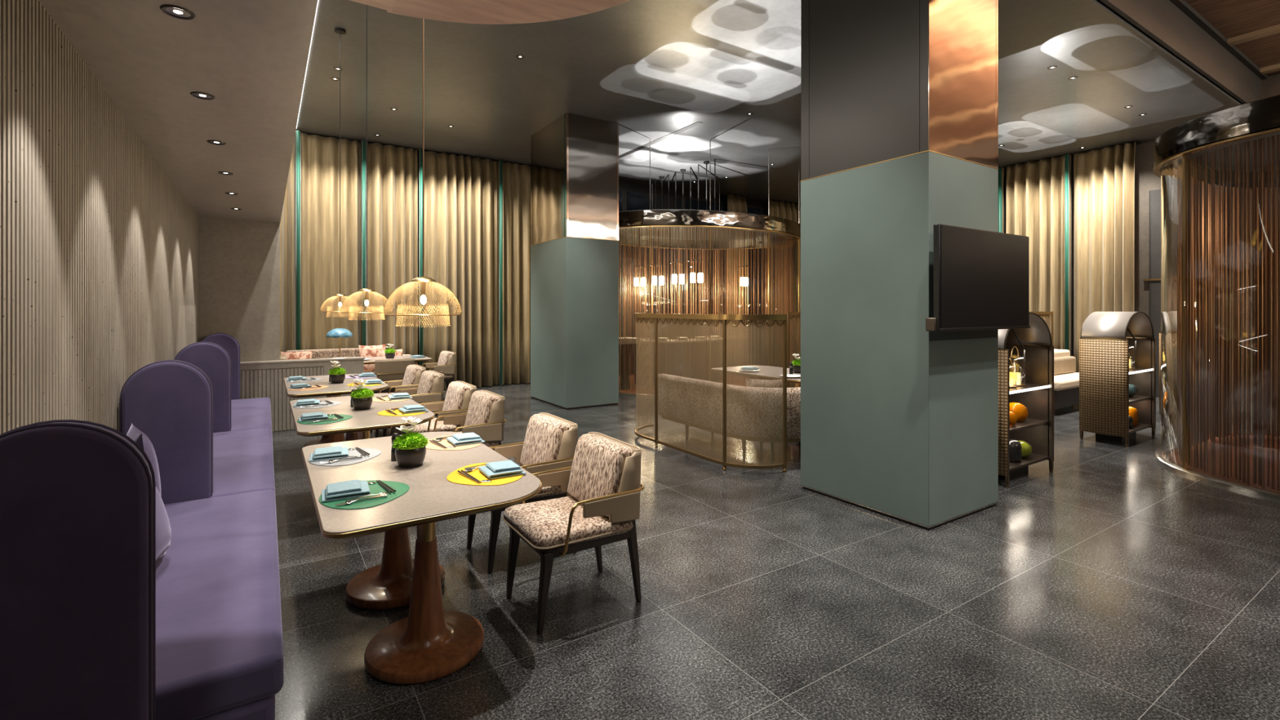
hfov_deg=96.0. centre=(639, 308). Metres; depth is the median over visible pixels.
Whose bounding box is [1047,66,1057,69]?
recessed light
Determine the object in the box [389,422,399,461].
pepper mill
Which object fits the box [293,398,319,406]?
napkin
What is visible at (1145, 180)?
wall
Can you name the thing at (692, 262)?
glass lamp
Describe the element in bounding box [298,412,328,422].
napkin
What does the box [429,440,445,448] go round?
chopstick
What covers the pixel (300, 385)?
napkin
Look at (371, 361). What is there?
dining table
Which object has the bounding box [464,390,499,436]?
cushion
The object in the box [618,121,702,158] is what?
air slot
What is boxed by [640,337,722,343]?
countertop
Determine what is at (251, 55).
ceiling
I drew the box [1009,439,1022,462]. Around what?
glass vase
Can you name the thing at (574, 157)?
mirror
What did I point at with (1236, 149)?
partition
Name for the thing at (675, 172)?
rod
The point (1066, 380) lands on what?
sofa
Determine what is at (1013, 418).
glass vase
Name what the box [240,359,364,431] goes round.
wall
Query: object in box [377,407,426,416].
placemat
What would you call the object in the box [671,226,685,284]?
glass lamp
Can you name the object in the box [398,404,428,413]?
napkin
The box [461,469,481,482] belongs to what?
chopstick
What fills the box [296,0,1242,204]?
ceiling
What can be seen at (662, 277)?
glass lamp
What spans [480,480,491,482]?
chopstick rest
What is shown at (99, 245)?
wall
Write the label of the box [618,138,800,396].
screen
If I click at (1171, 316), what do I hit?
hood
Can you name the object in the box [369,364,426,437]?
dining chair
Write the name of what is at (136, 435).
pillow
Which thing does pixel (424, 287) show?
socket
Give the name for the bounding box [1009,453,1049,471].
shelf
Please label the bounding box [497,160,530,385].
curtain
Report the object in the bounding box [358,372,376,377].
napkin
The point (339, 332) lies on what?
table lamp
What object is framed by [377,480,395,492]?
chopstick
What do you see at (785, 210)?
curtain
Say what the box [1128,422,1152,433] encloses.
shelf
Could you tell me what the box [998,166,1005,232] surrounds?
curtain
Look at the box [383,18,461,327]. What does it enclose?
pendant lamp
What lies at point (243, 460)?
seat cushion
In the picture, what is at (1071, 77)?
recessed light
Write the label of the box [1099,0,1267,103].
ceiling beam
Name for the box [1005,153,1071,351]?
curtain
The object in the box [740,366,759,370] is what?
napkin
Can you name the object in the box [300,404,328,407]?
fork
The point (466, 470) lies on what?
spoon
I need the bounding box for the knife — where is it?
[341,493,386,503]
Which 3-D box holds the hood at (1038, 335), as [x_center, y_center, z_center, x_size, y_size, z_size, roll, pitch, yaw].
[3.388,0.192,5.350,0.904,0.318,0.417,0,0,-33]
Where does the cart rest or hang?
on the floor
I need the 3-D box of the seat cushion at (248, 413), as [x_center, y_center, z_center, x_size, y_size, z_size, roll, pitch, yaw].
[-4.233,1.142,5.963,0.700,0.128,2.123,0,0,-33]
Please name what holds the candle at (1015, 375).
on the glass lantern at (1015, 375)
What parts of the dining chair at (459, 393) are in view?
seat, arm rail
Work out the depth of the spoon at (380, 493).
2.35 m
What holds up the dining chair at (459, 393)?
on the floor
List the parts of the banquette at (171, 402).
divider panel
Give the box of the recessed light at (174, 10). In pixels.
[160,4,195,19]
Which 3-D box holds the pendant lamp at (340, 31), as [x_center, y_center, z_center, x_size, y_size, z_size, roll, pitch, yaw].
[-3.190,-1.435,6.132,0.366,3.050,0.366,0,0,-30]
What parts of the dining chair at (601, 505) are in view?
leg, leg, seat, seat frame, arm rail, leg, leg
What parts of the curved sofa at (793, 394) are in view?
leg, frame, leg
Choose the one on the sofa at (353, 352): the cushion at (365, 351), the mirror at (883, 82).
the cushion at (365, 351)
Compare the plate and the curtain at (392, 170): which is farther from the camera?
the curtain at (392, 170)
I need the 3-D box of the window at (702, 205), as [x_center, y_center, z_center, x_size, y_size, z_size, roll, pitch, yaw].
[1.617,-0.745,14.631,1.150,3.950,0.040,0,0,-33]
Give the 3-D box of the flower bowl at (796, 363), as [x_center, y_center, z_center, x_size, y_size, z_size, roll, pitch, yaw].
[1.921,0.665,6.994,0.182,0.230,0.181,0,0,-13]
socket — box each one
[364,291,368,299]
[421,282,426,294]
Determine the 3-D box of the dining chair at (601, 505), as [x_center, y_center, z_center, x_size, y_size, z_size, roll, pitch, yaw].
[-0.360,1.124,3.027,0.598,0.812,0.582,0,0,-33]
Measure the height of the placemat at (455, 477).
0.003 m
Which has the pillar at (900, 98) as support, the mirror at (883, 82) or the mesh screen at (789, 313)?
the mirror at (883, 82)
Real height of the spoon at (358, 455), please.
0.012 m
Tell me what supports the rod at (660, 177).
hanging from the ceiling at (655, 69)
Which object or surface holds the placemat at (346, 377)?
on the dining table at (333, 389)
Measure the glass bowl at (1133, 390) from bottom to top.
0.150 m
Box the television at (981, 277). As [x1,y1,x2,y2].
[925,223,1030,331]
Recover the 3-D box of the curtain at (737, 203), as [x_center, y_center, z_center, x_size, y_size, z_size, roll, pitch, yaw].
[2.521,-0.720,14.890,0.551,4.470,0.210,0,0,-33]
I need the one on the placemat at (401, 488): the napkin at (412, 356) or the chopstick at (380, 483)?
the chopstick at (380, 483)
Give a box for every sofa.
[280,347,388,393]
[657,373,800,458]
[1053,349,1079,415]
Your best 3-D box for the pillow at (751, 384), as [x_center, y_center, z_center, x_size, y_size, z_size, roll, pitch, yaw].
[1.333,0.910,6.136,0.420,0.342,0.176,0,0,7]
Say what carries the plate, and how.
on the dining table at (797, 381)
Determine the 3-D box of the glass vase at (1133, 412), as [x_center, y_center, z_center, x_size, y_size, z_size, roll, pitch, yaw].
[5.791,1.274,6.873,0.230,0.220,0.230,0,0,-33]
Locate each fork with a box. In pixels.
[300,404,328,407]
[306,418,337,422]
[320,456,362,463]
[334,494,386,505]
[463,463,485,469]
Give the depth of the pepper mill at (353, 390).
4.55 m
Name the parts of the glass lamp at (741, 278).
lamp glass, cord, lamp glass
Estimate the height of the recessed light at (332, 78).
0.006 m
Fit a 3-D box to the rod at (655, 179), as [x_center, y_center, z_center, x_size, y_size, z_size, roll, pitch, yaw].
[0.350,-2.340,13.140,0.020,1.239,0.020,0,0,-11]
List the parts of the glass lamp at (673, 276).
lamp glass, glass dish, lamp glass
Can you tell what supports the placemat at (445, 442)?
on the dining table at (432, 643)
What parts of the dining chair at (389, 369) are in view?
seat frame, arm rail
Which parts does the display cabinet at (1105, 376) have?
panel, post, panel, post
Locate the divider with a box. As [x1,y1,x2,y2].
[200,333,239,399]
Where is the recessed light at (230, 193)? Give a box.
[225,192,238,195]
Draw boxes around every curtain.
[280,134,295,354]
[295,130,360,350]
[361,139,417,364]
[418,147,497,389]
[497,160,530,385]
[726,193,746,366]
[765,199,800,364]
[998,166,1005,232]
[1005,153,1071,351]
[1072,141,1137,373]
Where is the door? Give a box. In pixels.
[1149,189,1177,396]
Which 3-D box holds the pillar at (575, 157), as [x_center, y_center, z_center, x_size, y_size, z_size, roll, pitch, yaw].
[-1.109,-0.715,9.546,0.920,4.490,1.422,0,0,-33]
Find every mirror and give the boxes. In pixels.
[530,112,617,244]
[800,0,995,180]
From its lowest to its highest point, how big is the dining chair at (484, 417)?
0.812 m
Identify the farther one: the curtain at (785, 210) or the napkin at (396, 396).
the curtain at (785, 210)
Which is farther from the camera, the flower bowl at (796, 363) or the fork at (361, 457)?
the flower bowl at (796, 363)
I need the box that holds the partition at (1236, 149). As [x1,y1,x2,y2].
[1153,94,1279,500]
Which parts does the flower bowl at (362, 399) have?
white flower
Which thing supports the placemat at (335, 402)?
on the dining table at (358, 427)
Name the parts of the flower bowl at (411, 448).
white flower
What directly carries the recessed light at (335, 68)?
in the ceiling at (655, 69)
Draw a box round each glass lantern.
[1009,346,1026,386]
[1009,358,1017,388]
[1125,337,1135,369]
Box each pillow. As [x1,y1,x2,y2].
[126,422,161,496]
[155,487,171,560]
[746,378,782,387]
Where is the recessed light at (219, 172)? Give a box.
[217,171,233,174]
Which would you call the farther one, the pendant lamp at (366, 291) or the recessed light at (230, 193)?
the recessed light at (230, 193)
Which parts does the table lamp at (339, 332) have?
lamp shade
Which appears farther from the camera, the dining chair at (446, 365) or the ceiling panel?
the dining chair at (446, 365)
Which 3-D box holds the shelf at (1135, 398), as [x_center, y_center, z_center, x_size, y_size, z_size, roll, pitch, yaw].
[5.664,1.062,6.829,0.830,0.025,0.405,0,0,-33]
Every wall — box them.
[0,0,198,434]
[198,217,279,361]
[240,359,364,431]
[360,143,768,383]
[1003,71,1279,408]
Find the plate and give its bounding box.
[779,374,800,377]
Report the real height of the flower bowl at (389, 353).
0.230 m
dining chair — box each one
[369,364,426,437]
[370,357,414,393]
[382,370,445,436]
[406,381,476,433]
[422,351,456,391]
[433,390,506,449]
[466,412,577,573]
[502,431,644,635]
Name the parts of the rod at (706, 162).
stem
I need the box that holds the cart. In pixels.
[1159,311,1209,415]
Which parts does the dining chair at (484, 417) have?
arm rail, seat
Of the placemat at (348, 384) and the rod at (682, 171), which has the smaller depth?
the placemat at (348, 384)
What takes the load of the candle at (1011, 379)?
on the glass lantern at (1011, 386)
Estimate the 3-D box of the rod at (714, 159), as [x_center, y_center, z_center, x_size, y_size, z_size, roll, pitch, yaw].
[1.482,-2.340,11.396,0.020,1.239,0.020,0,0,-11]
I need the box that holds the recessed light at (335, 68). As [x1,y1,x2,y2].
[333,66,342,71]
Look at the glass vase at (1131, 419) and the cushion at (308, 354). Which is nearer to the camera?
the glass vase at (1131, 419)
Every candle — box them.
[1009,372,1020,384]
[1009,377,1013,386]
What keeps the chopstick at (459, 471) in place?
on the placemat at (455, 477)
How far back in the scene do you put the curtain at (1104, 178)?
10.47 m
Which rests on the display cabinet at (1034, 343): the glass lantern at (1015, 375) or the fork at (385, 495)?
the glass lantern at (1015, 375)
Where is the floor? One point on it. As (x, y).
(1113, 582)
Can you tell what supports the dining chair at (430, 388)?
on the floor
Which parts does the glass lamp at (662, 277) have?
lamp glass, glass dish, lamp glass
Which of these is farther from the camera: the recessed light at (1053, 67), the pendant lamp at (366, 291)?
the recessed light at (1053, 67)
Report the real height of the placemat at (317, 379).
0.003 m
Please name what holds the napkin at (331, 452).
on the placemat at (373, 453)
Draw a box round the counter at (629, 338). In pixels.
[618,337,638,390]
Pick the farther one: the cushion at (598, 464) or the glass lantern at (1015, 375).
the glass lantern at (1015, 375)
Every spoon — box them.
[328,454,363,461]
[345,492,387,502]
[464,465,484,471]
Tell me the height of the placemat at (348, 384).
0.003 m
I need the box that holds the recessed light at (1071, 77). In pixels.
[1067,76,1077,79]
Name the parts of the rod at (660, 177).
stem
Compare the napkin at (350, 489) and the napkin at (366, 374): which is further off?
the napkin at (366, 374)
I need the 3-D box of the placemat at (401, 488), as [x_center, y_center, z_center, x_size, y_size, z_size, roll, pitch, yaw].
[-1.171,0.778,2.424,0.357,0.003,0.358,0,0,12]
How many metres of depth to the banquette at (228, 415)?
5.07 m
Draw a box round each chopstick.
[376,480,391,493]
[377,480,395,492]
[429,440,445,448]
[432,439,447,448]
[457,470,479,483]
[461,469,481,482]
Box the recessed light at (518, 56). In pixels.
[515,54,524,58]
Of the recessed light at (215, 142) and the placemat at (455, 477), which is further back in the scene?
the recessed light at (215, 142)
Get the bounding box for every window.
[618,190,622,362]
[626,191,681,361]
[685,199,721,337]
[746,206,760,354]
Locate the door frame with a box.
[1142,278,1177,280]
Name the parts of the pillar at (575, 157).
trim, trim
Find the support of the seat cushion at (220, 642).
on the banquette at (93, 626)
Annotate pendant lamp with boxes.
[320,27,359,317]
[340,4,392,319]
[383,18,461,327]
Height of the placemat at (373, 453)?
0.003 m
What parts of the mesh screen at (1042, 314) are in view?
rail, post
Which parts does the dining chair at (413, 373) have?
leg, arm rail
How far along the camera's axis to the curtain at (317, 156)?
9.83 m
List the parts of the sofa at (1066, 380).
backrest, seat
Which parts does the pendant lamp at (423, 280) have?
lamp shade, cord, bulb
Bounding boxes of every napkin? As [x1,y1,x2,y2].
[287,375,306,381]
[288,382,311,389]
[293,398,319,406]
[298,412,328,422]
[309,445,348,462]
[321,479,370,502]
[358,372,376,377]
[364,379,383,384]
[387,392,412,399]
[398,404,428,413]
[411,355,425,358]
[446,432,484,445]
[478,460,525,479]
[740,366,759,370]
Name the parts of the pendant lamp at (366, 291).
lamp shade, cord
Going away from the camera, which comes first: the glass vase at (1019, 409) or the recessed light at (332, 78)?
the glass vase at (1019, 409)
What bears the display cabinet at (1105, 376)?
on the floor
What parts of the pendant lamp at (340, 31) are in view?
lamp shade, cord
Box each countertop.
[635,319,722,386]
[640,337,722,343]
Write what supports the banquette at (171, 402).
on the floor
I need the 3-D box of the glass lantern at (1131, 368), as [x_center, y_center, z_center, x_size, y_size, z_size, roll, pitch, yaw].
[5.763,0.531,6.843,0.177,0.367,0.177,0,0,-33]
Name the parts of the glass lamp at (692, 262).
lamp glass, glass dish, lamp glass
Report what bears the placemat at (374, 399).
on the dining table at (358, 427)
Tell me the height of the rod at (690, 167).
1.239 m
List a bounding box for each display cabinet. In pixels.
[998,312,1053,487]
[1079,311,1155,445]
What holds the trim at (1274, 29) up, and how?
attached to the ceiling at (1231, 18)
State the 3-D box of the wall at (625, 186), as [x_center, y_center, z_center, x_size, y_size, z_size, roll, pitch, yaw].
[-1.091,-0.770,13.063,14.200,4.600,0.300,0,0,-33]
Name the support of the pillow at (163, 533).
on the banquette at (93, 626)
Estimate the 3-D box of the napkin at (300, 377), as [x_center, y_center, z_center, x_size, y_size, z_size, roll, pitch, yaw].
[-3.734,0.757,6.268,0.176,0.036,0.170,0,0,-32]
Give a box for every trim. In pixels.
[240,356,364,364]
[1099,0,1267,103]
[1178,0,1279,74]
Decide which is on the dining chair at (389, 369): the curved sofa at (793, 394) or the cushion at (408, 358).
the cushion at (408, 358)
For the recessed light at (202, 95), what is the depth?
2.94 m
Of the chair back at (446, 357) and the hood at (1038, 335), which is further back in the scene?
the chair back at (446, 357)
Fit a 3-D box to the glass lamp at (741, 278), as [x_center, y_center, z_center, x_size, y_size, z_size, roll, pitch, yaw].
[2.273,-1.065,12.565,0.343,1.150,0.343,0,0,37]
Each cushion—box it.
[155,488,284,719]
[210,427,275,497]
[231,397,271,431]
[280,351,312,359]
[358,344,386,372]
[377,357,409,359]
[379,348,402,356]
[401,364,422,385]
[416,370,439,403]
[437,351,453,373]
[442,381,471,411]
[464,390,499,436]
[520,413,571,465]
[567,433,633,516]
[1053,355,1075,375]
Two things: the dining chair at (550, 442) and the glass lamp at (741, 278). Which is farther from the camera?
the glass lamp at (741, 278)
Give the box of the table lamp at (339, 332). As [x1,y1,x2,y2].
[325,319,353,357]
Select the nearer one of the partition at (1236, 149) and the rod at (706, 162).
the partition at (1236, 149)
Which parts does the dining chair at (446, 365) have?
arm rail, seat, seat frame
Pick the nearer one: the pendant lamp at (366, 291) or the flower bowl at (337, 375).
the pendant lamp at (366, 291)
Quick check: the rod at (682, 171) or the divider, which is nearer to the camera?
the divider
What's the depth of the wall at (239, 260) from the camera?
7.12 m
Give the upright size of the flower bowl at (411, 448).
0.230 m
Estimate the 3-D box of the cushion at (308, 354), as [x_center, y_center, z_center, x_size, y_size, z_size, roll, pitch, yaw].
[-5.394,0.860,9.041,0.440,0.376,0.191,0,0,-23]
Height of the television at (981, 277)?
0.705 m
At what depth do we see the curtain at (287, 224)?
9.45 m
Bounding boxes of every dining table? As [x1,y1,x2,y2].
[283,373,388,446]
[288,393,435,440]
[301,431,541,684]
[364,355,432,392]
[711,365,800,387]
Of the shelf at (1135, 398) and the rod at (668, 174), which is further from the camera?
the rod at (668, 174)
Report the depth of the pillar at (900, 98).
4.29 m
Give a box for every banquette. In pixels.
[0,419,284,719]
[119,360,275,504]
[173,342,271,432]
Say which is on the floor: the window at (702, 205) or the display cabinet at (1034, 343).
the display cabinet at (1034, 343)
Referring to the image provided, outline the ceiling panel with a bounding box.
[349,0,629,24]
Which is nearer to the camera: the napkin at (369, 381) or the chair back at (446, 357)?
the napkin at (369, 381)
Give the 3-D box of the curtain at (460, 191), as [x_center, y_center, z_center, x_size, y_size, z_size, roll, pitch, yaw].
[-3.436,-0.720,10.985,1.517,4.470,0.272,0,0,-33]
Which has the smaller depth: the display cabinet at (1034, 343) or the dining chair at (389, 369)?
the display cabinet at (1034, 343)
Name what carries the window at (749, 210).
in the wall at (625, 186)
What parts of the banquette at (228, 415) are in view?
divider panel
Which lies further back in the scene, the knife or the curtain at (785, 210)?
the curtain at (785, 210)
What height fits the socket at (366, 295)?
0.065 m
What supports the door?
in the wall at (1145, 180)
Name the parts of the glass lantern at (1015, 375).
handle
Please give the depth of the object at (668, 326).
11.52 m
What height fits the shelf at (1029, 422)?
0.025 m
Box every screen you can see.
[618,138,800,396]
[634,312,786,471]
[787,311,800,387]
[1029,311,1053,345]
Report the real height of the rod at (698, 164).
1.239 m
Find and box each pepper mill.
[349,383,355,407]
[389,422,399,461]
[789,358,793,374]
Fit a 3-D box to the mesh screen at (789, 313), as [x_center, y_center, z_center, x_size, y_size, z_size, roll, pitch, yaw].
[2.974,0.792,9.503,1.540,1.475,0.039,0,0,-33]
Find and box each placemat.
[285,377,322,382]
[288,385,328,391]
[293,400,341,408]
[297,413,352,424]
[307,447,381,466]
[319,480,409,509]
[345,375,377,378]
[346,382,382,386]
[372,396,412,402]
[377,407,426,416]
[425,435,482,450]
[446,462,523,485]
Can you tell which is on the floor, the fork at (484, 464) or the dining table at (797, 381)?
the dining table at (797, 381)
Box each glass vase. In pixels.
[1009,402,1028,422]
[1009,411,1017,425]
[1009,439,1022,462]
[1017,440,1032,458]
[1128,405,1138,426]
[1128,415,1133,428]
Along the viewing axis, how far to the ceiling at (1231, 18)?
7.25 m
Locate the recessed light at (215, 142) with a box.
[206,139,226,145]
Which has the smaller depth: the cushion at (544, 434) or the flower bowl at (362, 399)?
the cushion at (544, 434)
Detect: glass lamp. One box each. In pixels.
[632,265,647,286]
[651,263,665,284]
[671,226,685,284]
[687,258,704,283]
[736,233,751,286]
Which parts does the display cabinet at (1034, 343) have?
post, hood arm, panel, post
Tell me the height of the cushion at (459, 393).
0.337 m
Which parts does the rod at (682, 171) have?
stem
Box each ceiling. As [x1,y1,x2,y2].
[38,0,317,222]
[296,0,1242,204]
[1184,0,1279,75]
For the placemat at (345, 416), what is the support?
on the dining table at (358, 427)
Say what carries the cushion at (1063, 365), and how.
on the sofa at (1066, 380)
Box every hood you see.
[998,312,1052,349]
[1081,311,1154,350]
[1165,311,1209,333]
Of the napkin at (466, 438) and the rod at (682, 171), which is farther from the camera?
the rod at (682, 171)
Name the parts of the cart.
panel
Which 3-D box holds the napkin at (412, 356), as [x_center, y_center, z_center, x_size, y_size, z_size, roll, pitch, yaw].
[-3.533,0.760,9.154,0.170,0.036,0.176,0,0,27]
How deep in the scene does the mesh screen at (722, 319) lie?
5.52 m
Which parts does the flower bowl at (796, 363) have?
white flower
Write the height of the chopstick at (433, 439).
0.011 m
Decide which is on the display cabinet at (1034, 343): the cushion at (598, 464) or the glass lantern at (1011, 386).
the glass lantern at (1011, 386)
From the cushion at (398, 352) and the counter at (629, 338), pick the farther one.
the counter at (629, 338)
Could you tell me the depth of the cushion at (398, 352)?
9.68 m
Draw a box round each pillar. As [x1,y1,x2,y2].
[530,112,618,409]
[800,0,998,529]
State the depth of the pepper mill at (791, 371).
6.81 m
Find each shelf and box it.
[1009,382,1048,391]
[1009,417,1049,432]
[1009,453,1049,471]
[1128,367,1151,372]
[1128,395,1152,404]
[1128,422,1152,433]
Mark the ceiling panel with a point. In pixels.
(468, 11)
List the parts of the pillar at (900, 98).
trim, trim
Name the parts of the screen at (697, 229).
suspension rod, suspension rod, suspension rod, suspension rod, suspension rod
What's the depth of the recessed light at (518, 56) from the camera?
6.77 m
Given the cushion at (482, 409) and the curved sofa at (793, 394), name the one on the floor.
the curved sofa at (793, 394)
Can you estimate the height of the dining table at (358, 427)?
0.750 m
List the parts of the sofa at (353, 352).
arm, backrest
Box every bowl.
[328,360,346,383]
[350,378,374,409]
[384,343,395,359]
[392,416,428,467]
[791,353,800,373]
[1128,383,1137,397]
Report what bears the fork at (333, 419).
on the placemat at (345, 416)
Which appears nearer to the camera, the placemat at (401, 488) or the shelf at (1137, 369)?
the placemat at (401, 488)
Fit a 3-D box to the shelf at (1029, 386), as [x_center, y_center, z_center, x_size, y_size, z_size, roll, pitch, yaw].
[3.387,0.728,5.351,0.830,0.025,0.405,0,0,-33]
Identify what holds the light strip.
in the ceiling at (655, 69)
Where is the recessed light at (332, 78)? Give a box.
[330,77,339,80]
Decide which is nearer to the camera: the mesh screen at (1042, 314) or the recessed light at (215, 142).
the recessed light at (215, 142)
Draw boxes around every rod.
[654,178,655,209]
[659,176,664,208]
[668,173,669,208]
[675,172,675,208]
[680,168,685,208]
[689,167,691,209]
[697,164,698,209]
[703,160,709,209]
[714,159,715,210]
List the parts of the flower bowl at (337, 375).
white flower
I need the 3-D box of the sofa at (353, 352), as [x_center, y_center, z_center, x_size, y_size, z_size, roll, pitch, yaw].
[-4.944,1.100,9.321,1.520,0.860,0.720,0,0,-33]
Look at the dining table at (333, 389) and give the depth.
5.77 m
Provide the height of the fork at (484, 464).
0.012 m
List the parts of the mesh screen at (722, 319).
post, rail, rail, post, post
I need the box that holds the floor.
[271,364,1279,719]
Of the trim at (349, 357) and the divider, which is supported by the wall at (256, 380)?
the trim at (349, 357)
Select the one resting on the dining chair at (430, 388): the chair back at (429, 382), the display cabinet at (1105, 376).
the chair back at (429, 382)
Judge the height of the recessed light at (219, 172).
0.006 m
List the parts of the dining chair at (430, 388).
leg, leg, arm rail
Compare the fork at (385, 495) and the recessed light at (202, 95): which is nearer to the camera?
the fork at (385, 495)
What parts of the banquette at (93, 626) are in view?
divider panel, seat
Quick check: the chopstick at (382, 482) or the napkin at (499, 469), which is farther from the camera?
the napkin at (499, 469)
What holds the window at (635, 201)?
in the wall at (625, 186)
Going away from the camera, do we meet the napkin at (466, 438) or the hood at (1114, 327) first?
the napkin at (466, 438)
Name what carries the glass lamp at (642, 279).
hanging from the screen at (697, 229)
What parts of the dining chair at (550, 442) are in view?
leg, leg, arm rail, seat frame, seat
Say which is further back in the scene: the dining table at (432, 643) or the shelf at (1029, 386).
the shelf at (1029, 386)
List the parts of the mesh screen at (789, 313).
post, rail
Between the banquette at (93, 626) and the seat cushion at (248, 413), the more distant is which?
the seat cushion at (248, 413)
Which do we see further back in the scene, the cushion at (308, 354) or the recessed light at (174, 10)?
the cushion at (308, 354)
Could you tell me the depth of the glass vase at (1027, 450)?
5.29 m
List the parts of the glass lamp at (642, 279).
lamp glass, lamp glass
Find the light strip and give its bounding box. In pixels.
[296,0,318,127]
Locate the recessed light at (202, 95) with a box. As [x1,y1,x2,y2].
[190,91,215,99]
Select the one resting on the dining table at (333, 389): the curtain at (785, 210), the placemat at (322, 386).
the placemat at (322, 386)

